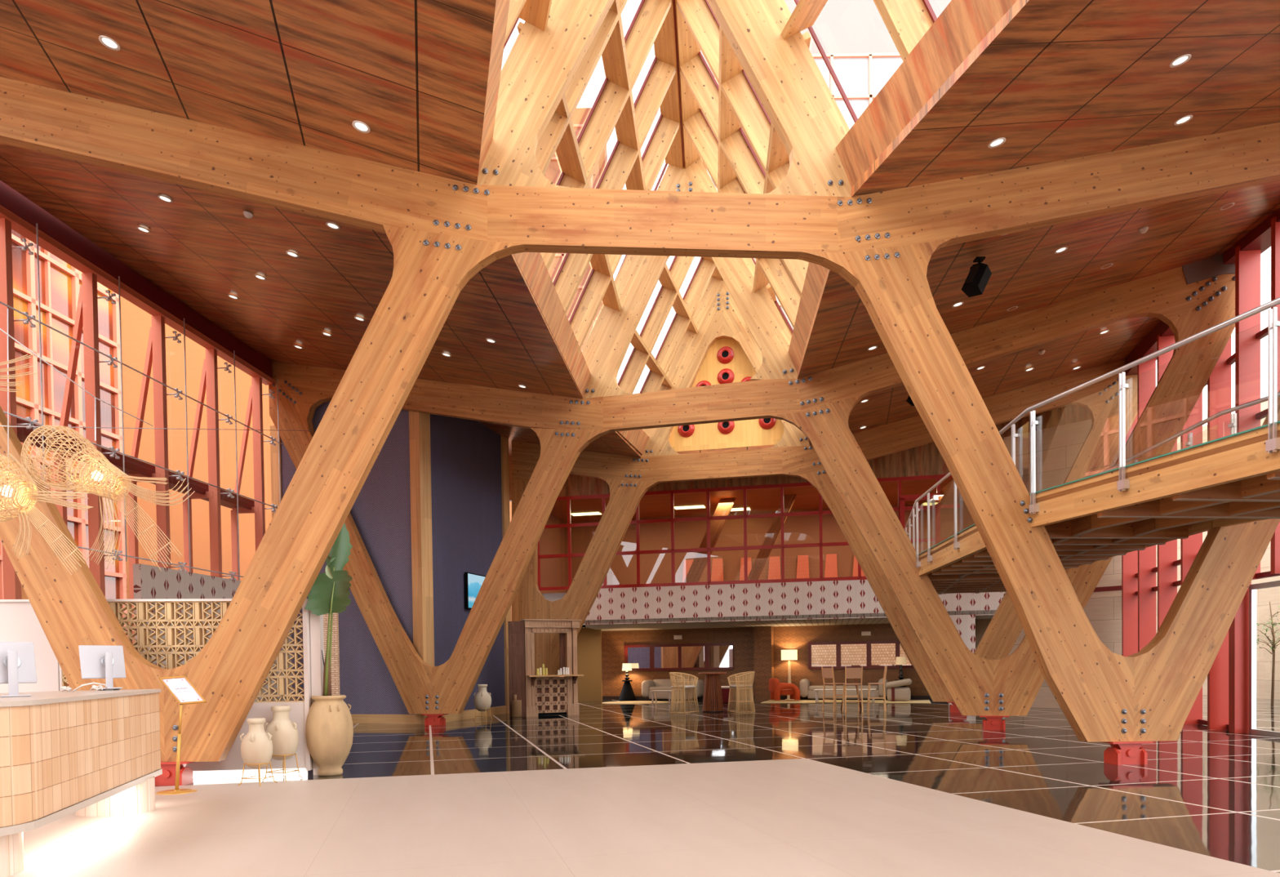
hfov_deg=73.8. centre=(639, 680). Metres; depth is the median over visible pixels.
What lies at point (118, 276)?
tension rod
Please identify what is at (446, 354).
recessed light
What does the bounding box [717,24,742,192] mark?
board
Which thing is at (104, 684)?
cable
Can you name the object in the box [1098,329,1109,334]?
recessed light
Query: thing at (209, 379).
post
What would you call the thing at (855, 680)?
table
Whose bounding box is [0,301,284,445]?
tension rod
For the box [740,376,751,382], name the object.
air nozzle
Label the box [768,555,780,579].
panel
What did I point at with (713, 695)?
table
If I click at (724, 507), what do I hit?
strut
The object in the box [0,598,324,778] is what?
wall
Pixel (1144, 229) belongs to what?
smoke detector
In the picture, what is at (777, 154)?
board
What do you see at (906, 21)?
rafter
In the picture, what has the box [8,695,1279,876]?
floor
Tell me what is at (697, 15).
rafter
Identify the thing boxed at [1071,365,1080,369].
recessed light
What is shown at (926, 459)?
wall
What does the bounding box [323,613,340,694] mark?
screen
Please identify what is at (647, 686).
sofa
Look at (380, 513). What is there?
wall
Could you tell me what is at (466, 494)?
wall
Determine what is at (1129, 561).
fin
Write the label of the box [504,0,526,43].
rafter
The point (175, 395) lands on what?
glass clamp
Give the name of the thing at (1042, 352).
smoke detector
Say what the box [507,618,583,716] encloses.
kiosk
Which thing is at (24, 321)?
glass clamp
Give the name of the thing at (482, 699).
clay piece
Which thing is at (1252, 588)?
door
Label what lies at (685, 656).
wall mirror
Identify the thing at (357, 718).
baseboard
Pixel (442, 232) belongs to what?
frame
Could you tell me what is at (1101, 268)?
recessed light
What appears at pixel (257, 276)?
recessed light
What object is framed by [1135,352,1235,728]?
window
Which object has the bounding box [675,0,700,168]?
board
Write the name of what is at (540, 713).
toe kick
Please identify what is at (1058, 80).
ceiling
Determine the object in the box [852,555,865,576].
panel
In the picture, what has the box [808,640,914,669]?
wall mirror
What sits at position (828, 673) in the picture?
bar stool
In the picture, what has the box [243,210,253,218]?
smoke detector
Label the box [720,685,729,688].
cushion
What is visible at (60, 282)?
window
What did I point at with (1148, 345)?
trim
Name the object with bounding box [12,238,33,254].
glass clamp
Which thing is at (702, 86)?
rafter
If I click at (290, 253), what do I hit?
recessed light
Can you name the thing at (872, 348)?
recessed light
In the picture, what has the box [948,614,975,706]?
pilaster
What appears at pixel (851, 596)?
parapet
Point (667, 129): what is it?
rafter
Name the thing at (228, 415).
glass clamp
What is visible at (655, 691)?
coffee table
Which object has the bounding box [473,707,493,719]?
wire stand
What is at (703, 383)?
air nozzle
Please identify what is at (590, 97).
window
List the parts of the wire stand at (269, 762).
leg, leg, leg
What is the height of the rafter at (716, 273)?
0.970 m
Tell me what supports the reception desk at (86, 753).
on the floor
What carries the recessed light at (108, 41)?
in the ceiling at (300, 72)
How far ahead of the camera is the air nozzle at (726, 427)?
24.02 m
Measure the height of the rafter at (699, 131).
5.525 m
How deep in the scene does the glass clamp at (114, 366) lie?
15.45 m
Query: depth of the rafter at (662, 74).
15.37 m
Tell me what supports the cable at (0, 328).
attached to the frame at (442, 232)
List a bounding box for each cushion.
[649,686,689,690]
[671,684,695,688]
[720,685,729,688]
[729,684,752,687]
[808,684,878,689]
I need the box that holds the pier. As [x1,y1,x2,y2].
[753,626,773,700]
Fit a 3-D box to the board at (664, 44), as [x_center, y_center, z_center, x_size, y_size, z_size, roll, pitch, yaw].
[0.427,-11.395,14.523,0.440,0.970,7.783,-1,1,5]
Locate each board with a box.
[630,330,672,387]
[653,0,684,168]
[658,263,697,333]
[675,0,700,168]
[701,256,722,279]
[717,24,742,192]
[752,31,810,292]
[765,284,776,302]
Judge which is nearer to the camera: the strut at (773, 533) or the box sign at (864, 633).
the strut at (773, 533)
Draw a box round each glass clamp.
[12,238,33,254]
[13,311,35,327]
[17,416,38,431]
[97,289,115,303]
[99,354,117,368]
[101,446,119,458]
[104,549,122,560]
[164,330,181,342]
[166,387,182,399]
[168,470,184,480]
[170,561,186,571]
[217,362,231,373]
[218,413,232,424]
[220,488,234,497]
[222,571,236,579]
[262,389,275,399]
[263,436,275,445]
[264,503,277,512]
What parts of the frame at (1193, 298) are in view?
leg, arm, leg, leg, arm, leg, steel plate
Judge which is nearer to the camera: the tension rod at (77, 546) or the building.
the tension rod at (77, 546)
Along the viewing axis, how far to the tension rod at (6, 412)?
16.31 m
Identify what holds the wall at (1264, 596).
on the ground
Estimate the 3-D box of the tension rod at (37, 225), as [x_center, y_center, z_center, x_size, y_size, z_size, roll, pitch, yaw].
[-9.586,-4.720,13.663,0.021,5.150,0.024,-1,1,0]
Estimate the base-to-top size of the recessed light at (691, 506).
0.030 m
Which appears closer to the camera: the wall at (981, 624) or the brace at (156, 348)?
the brace at (156, 348)
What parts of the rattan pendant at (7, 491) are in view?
bulb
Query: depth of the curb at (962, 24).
9.09 m
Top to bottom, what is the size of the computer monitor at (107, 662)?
0.468 m
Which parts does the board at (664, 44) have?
ridge strip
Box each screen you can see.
[62,600,304,702]
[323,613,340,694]
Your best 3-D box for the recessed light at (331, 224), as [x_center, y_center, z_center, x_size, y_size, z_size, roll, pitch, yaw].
[-4.480,-6.635,12.446,0.197,0.056,0.198,0,1,15]
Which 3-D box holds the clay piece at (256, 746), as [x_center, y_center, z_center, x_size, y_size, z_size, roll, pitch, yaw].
[-4.639,0.756,10.329,0.354,0.600,0.354,0,1,31]
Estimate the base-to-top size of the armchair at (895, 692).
0.751 m
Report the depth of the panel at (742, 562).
32.20 m
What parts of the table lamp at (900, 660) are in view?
lamp shade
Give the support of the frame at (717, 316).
on the floor
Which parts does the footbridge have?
handrail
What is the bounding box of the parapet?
[582,579,1004,624]
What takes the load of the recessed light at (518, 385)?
in the ceiling at (300, 72)
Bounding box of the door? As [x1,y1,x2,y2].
[1248,580,1279,737]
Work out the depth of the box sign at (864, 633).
30.47 m
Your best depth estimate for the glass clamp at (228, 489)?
19.16 m
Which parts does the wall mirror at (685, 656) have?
mirror pane, mirror pane, mirror pane, mirror pane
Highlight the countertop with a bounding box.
[0,688,160,706]
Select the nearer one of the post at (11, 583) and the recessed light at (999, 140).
the recessed light at (999, 140)
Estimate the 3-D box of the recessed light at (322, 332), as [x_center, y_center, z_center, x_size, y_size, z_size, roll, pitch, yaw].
[-6.572,-7.273,17.907,0.197,0.056,0.198,0,1,15]
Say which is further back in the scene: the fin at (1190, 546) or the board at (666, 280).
the board at (666, 280)
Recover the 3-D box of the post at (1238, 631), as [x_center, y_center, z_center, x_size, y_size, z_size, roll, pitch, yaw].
[10.887,-0.457,15.483,0.280,2.800,0.180,-1,1,5]
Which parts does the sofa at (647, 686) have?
armrest, backrest, armrest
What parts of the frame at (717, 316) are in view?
post, arm, leg, leg, arm, leg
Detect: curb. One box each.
[477,0,510,176]
[617,429,648,454]
[788,262,827,372]
[835,0,1017,186]
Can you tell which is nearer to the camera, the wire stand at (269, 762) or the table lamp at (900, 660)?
the wire stand at (269, 762)
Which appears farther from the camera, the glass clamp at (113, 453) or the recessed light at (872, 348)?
the recessed light at (872, 348)
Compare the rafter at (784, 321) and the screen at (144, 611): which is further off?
the rafter at (784, 321)
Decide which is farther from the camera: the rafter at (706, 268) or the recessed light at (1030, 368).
the rafter at (706, 268)
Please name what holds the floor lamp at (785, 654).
on the floor
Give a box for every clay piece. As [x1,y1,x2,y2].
[240,717,272,768]
[263,705,298,759]
[473,684,491,711]
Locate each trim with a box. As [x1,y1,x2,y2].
[0,180,272,377]
[0,204,274,385]
[1004,585,1121,594]
[1124,320,1173,375]
[1222,208,1279,264]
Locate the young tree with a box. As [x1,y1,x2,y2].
[1256,601,1279,706]
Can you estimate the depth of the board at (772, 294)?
18.32 m
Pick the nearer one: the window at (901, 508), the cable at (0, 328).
the cable at (0, 328)
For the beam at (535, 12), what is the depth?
10.26 m
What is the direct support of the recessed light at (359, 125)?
in the ceiling at (300, 72)
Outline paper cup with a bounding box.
[542,667,545,675]
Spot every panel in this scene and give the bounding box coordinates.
[669,337,784,451]
[682,559,693,582]
[711,558,723,581]
[739,556,751,580]
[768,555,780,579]
[795,555,808,578]
[824,553,837,577]
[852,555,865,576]
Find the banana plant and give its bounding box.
[304,523,352,695]
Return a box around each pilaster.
[270,425,282,518]
[500,435,511,713]
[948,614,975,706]
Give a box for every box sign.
[673,635,682,639]
[861,631,871,635]
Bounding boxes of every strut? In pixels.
[684,497,735,582]
[747,494,796,580]
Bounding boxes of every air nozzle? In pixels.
[678,424,694,436]
[695,380,711,386]
[716,346,733,363]
[717,368,734,383]
[717,421,734,434]
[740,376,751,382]
[758,417,776,429]
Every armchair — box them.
[768,677,799,700]
[885,678,911,701]
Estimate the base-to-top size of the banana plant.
2.336 m
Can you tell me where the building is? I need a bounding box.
[509,501,564,676]
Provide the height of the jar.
1.040 m
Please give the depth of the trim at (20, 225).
15.98 m
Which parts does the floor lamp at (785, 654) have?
lamp shade, stem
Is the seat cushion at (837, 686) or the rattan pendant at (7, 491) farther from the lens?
the seat cushion at (837, 686)
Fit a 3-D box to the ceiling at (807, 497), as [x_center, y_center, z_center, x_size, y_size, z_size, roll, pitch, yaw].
[3.979,-6.352,29.304,15.551,0.100,5.800,-1,1,13]
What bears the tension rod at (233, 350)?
on the wall at (149, 582)
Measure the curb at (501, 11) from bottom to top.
0.690 m
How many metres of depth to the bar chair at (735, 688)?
23.83 m
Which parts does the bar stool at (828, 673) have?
post, post, seat, leg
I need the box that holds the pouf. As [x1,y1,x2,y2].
[720,685,733,702]
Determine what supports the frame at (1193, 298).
on the floor
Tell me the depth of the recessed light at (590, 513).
31.98 m
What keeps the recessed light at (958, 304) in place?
in the ceiling at (1058, 80)
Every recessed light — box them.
[98,35,119,50]
[136,226,150,233]
[157,194,173,203]
[227,293,239,299]
[253,274,266,279]
[285,250,298,257]
[293,344,302,349]
[321,331,332,336]
[325,221,340,230]
[351,120,370,133]
[354,315,364,321]
[441,352,451,356]
[485,337,496,342]
[517,384,526,388]
[570,511,601,515]
[674,505,705,509]
[730,507,750,511]
[866,346,877,350]
[951,302,963,307]
[987,137,1005,148]
[1025,367,1034,371]
[1054,246,1067,253]
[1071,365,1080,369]
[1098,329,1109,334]
[1100,262,1113,269]
[1169,53,1191,67]
[1173,115,1192,125]
[1219,202,1235,210]
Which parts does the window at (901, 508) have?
door frame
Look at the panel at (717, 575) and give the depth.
32.41 m
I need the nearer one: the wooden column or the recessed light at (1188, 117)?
the recessed light at (1188, 117)
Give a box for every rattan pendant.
[0,354,36,391]
[0,452,93,574]
[20,425,195,571]
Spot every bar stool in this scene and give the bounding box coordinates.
[821,666,847,711]
[842,666,863,711]
[866,666,887,711]
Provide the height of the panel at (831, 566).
1.500 m
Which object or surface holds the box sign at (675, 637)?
attached to the wall at (785, 637)
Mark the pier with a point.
(763, 635)
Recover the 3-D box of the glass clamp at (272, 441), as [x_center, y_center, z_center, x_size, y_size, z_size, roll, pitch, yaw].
[-9.181,-5.898,21.020,0.340,0.186,0.188,-1,1,5]
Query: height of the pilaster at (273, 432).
7.600 m
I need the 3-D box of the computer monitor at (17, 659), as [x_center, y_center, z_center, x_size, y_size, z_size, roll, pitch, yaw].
[-5.014,-0.078,6.772,0.206,0.468,0.400,0,1,38]
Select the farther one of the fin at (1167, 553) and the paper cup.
the paper cup
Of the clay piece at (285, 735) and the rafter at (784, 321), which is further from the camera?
the rafter at (784, 321)
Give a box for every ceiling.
[0,0,775,457]
[550,477,964,521]
[583,609,995,631]
[797,0,1279,445]
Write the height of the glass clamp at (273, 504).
0.186 m
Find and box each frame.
[0,0,1279,785]
[268,157,1235,729]
[511,275,1137,712]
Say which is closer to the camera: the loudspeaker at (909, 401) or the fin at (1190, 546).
the fin at (1190, 546)
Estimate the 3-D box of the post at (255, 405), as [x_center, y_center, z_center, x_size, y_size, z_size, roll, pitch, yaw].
[-9.620,-3.151,20.979,0.797,8.520,0.136,-1,1,2]
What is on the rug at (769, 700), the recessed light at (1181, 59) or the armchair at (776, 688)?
the armchair at (776, 688)
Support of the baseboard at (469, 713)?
attached to the wall at (466, 494)
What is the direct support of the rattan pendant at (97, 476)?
hanging from the cable at (95, 397)
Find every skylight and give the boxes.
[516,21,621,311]
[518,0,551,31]
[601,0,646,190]
[700,0,951,329]
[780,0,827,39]
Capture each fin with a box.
[1121,415,1137,656]
[1137,356,1155,652]
[1156,334,1177,630]
[1180,391,1202,724]
[1207,334,1231,729]
[1235,244,1260,579]
[1270,216,1279,573]
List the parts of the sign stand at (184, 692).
frame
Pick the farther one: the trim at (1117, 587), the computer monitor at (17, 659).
the trim at (1117, 587)
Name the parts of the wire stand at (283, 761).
leg, leg, leg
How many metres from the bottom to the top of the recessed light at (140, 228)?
0.056 m
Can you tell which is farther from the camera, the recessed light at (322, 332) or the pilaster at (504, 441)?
the pilaster at (504, 441)
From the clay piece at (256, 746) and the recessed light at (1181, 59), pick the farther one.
the clay piece at (256, 746)
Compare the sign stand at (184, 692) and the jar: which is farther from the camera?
the jar
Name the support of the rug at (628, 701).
on the floor
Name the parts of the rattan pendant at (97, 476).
bulb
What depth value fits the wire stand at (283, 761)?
10.67 m
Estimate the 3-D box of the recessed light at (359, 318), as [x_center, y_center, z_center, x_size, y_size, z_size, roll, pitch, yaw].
[-5.414,-6.988,16.476,0.197,0.056,0.198,0,1,15]
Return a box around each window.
[0,229,274,637]
[501,0,665,351]
[537,474,959,590]
[539,501,974,601]
[584,161,702,393]
[698,0,857,191]
[751,257,793,333]
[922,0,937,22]
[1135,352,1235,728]
[1255,326,1279,578]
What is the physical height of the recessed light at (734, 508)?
0.030 m
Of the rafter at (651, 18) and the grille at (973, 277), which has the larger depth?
the rafter at (651, 18)
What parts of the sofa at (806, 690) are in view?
armrest, armrest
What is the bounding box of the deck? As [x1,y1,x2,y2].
[16,417,254,509]
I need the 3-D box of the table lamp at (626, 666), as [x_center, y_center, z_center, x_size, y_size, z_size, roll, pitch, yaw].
[-0.499,-0.348,32.722,0.380,0.640,0.380,-1,1,0]
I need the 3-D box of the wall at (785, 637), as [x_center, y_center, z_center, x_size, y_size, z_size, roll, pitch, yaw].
[4.548,-0.771,31.720,15.095,2.950,0.120,0,1,17]
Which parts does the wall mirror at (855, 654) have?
mirror pane, mirror pane, mirror pane, mirror pane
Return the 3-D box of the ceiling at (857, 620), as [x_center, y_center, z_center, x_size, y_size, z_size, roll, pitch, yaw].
[4.792,-2.026,29.889,14.145,0.120,7.500,-1,1,13]
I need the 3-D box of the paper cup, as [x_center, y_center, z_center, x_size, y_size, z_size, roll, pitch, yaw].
[-2.630,-0.252,23.267,0.076,0.197,0.074,-1,1,0]
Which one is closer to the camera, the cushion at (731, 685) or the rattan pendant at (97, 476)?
the rattan pendant at (97, 476)
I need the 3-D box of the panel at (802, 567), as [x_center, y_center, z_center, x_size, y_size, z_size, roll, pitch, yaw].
[6.041,-3.918,31.750,0.550,1.500,0.040,-1,1,13]
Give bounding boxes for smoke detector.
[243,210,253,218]
[1038,350,1044,354]
[1138,226,1148,233]
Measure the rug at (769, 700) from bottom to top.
0.016 m
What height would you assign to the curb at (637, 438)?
0.690 m
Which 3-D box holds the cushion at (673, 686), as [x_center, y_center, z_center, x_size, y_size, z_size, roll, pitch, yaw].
[1.224,0.171,24.146,0.500,0.070,0.540,0,1,35]
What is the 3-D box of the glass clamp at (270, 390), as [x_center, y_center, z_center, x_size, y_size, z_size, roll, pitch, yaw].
[-9.196,-7.048,20.997,0.340,0.186,0.188,-1,1,5]
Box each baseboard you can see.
[351,714,414,724]
[442,705,506,721]
[602,695,931,699]
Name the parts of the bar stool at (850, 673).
leg, post, seat, leg, post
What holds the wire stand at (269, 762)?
on the floor
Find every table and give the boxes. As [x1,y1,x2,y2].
[618,680,635,700]
[649,689,674,702]
[697,671,726,711]
[813,688,875,702]
[838,670,863,708]
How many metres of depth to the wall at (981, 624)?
27.27 m
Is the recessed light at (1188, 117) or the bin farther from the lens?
the bin
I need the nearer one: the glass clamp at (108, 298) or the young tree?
the glass clamp at (108, 298)
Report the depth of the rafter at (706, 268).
22.96 m
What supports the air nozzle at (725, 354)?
attached to the gable panel at (746, 433)
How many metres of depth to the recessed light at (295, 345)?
19.32 m
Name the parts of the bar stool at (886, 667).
leg, leg, seat, rail, post, post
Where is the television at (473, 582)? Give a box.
[464,572,485,608]
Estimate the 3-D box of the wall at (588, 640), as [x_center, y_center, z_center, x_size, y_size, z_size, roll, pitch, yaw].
[-1.935,-0.715,32.044,1.041,3.000,0.090,-1,1,-14]
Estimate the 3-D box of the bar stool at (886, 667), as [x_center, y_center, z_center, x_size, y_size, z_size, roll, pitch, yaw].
[6.583,0.217,23.695,0.525,1.244,0.490,-1,1,12]
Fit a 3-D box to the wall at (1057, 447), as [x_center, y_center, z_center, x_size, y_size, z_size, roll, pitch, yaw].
[11.760,-3.880,23.531,0.200,9.300,3.407,-2,2,-42]
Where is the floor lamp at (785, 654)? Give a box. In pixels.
[781,649,797,699]
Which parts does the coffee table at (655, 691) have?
leg, leg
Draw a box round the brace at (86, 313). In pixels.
[53,272,105,690]
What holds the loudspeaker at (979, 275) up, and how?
hanging from the ceiling at (1058, 80)
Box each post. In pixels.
[0,217,22,599]
[182,348,222,577]
[231,377,265,580]
[1228,582,1251,733]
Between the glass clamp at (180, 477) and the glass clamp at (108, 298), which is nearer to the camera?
the glass clamp at (108, 298)
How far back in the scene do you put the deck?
16.98 m
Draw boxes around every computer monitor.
[0,641,36,697]
[78,644,125,690]
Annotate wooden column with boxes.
[408,410,434,724]
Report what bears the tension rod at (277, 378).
on the wall at (149, 582)
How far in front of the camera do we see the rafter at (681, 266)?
21.36 m
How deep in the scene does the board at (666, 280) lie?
21.71 m
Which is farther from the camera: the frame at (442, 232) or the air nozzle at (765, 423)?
the air nozzle at (765, 423)
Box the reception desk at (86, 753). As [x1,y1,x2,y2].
[0,684,162,876]
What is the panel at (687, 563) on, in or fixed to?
hanging from the interior window at (655, 568)
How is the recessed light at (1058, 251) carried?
in the ceiling at (1058, 80)
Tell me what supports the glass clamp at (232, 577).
attached to the post at (209, 379)
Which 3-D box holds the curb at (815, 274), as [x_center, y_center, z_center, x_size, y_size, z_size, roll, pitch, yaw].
[3.027,-6.632,14.232,0.508,0.690,7.083,-1,1,5]
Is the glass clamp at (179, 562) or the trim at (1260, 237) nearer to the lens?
the trim at (1260, 237)
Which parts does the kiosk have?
door, panel, cornice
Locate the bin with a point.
(516, 704)
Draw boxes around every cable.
[0,328,152,426]
[0,425,311,431]
[7,308,8,468]
[71,682,107,691]
[94,396,96,440]
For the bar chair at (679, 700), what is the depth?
24.05 m
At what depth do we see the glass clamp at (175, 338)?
17.31 m
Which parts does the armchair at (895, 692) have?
backrest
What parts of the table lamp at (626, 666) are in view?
lamp shade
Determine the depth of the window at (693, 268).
22.40 m
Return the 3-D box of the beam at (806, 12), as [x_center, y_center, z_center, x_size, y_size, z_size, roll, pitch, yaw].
[2.940,-8.072,6.736,0.403,0.261,8.173,-1,1,-14]
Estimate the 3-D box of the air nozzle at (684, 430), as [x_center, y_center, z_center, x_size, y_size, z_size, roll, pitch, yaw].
[1.313,-7.188,24.300,0.480,0.480,0.100,0,1,14]
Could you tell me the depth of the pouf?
29.34 m
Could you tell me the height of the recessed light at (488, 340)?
0.056 m
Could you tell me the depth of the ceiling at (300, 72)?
10.09 m
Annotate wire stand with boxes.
[237,761,277,786]
[262,753,302,781]
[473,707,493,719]
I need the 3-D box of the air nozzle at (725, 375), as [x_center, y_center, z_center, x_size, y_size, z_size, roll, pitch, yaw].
[2.409,-8.555,24.003,0.480,0.480,0.100,0,1,14]
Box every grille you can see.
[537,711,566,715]
[964,264,979,284]
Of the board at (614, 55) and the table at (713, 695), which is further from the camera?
the table at (713, 695)
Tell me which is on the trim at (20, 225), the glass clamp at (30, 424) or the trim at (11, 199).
the trim at (11, 199)
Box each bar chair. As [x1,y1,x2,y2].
[669,671,698,713]
[727,671,755,712]
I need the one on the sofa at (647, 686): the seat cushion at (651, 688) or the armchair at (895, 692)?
the seat cushion at (651, 688)
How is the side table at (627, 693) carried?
on the floor
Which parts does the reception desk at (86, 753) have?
cable coil, panel, cable coil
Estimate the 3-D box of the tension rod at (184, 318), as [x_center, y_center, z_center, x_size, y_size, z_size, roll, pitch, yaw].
[-9.245,-4.800,17.416,0.021,5.150,0.024,-1,1,0]
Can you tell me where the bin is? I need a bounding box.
[511,699,522,717]
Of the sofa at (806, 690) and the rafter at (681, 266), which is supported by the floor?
the sofa at (806, 690)
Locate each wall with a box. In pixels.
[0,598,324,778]
[133,563,292,701]
[280,400,414,714]
[430,413,505,710]
[508,422,1004,501]
[577,626,602,702]
[601,623,928,696]
[975,618,991,648]
[1003,404,1121,708]
[1155,400,1279,699]
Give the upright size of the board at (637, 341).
0.261 m
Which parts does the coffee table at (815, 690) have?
leg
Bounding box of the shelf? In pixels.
[526,674,583,676]
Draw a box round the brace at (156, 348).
[127,315,170,643]
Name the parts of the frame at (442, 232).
leg, arm, leg, leg, arm, leg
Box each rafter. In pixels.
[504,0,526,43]
[535,0,627,174]
[540,0,671,270]
[554,59,675,315]
[570,115,679,353]
[618,256,694,393]
[639,258,715,430]
[675,0,789,189]
[680,54,808,296]
[683,110,800,332]
[774,302,792,335]
[873,0,933,61]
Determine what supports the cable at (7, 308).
hanging from the cable at (0, 328)
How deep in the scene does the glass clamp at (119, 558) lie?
15.51 m
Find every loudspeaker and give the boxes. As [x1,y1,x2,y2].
[906,395,914,405]
[961,256,991,297]
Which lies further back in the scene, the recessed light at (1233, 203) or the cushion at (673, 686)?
the cushion at (673, 686)
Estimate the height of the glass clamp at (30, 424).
0.186 m
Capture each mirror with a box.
[559,632,565,674]
[624,642,733,671]
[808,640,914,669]
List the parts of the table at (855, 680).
leg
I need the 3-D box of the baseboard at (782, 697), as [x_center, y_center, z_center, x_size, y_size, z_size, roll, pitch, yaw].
[4.543,0.635,31.672,15.095,0.140,0.040,0,1,17]
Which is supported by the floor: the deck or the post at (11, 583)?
the post at (11, 583)
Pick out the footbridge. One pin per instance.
(1233, 478)
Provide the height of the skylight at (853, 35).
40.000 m
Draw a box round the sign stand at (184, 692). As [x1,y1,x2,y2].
[155,675,206,794]
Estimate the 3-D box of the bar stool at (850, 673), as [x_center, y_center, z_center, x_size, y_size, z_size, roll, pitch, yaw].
[5.833,0.232,23.441,0.490,1.244,0.525,-1,1,3]
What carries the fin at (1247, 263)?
attached to the window at (1263, 333)
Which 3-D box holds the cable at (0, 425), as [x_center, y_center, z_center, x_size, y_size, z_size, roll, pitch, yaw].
[-6.655,-4.103,13.923,0.087,3.919,14.725,-1,1,-12]
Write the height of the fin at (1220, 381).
8.500 m
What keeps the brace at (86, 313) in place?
on the floor
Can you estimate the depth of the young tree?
23.19 m
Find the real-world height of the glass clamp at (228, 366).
0.186 m
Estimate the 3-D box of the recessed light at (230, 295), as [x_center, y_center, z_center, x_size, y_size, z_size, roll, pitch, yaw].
[-7.926,-7.478,16.624,0.197,0.056,0.198,0,1,15]
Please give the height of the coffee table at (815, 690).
0.440 m
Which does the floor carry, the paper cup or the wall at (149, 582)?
the wall at (149, 582)
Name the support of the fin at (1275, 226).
attached to the window at (1263, 333)
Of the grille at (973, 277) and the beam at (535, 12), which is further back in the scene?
the grille at (973, 277)
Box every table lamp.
[622,662,631,679]
[895,656,906,679]
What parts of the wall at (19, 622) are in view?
solid panel, panel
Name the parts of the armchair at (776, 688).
backrest, armrest, armrest, seat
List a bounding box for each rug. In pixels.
[601,700,668,703]
[760,699,930,702]
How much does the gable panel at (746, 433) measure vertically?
5.286 m
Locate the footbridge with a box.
[904,297,1279,594]
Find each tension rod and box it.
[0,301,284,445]
[3,410,277,508]
[35,222,44,480]
[77,546,243,577]
[118,275,127,560]
[183,318,191,572]
[233,350,239,580]
[276,377,280,503]
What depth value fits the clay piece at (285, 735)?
10.64 m
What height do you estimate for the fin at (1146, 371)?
8.500 m
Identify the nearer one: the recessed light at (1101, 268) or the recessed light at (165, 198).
the recessed light at (165, 198)
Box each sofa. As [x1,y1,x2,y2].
[641,679,703,699]
[799,678,888,699]
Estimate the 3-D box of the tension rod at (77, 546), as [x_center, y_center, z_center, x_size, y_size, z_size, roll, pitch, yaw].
[-9.426,-2.280,15.322,0.028,0.024,12.600,-1,1,5]
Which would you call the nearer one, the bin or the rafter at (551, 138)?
the rafter at (551, 138)
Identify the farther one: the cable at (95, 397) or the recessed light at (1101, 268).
the recessed light at (1101, 268)
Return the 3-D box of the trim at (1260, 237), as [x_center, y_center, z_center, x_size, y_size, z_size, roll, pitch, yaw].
[10.210,-7.770,8.982,0.440,0.700,13.000,-1,1,5]
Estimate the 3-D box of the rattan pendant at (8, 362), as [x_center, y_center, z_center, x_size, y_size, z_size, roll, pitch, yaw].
[-4.866,-2.304,6.154,1.022,0.448,0.442,-1,1,0]
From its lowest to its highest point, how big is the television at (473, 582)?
0.963 m
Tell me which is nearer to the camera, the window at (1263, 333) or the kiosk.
the window at (1263, 333)
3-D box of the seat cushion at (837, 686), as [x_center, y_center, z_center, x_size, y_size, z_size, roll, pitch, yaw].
[7.316,0.251,30.652,2.420,0.160,0.840,0,1,17]

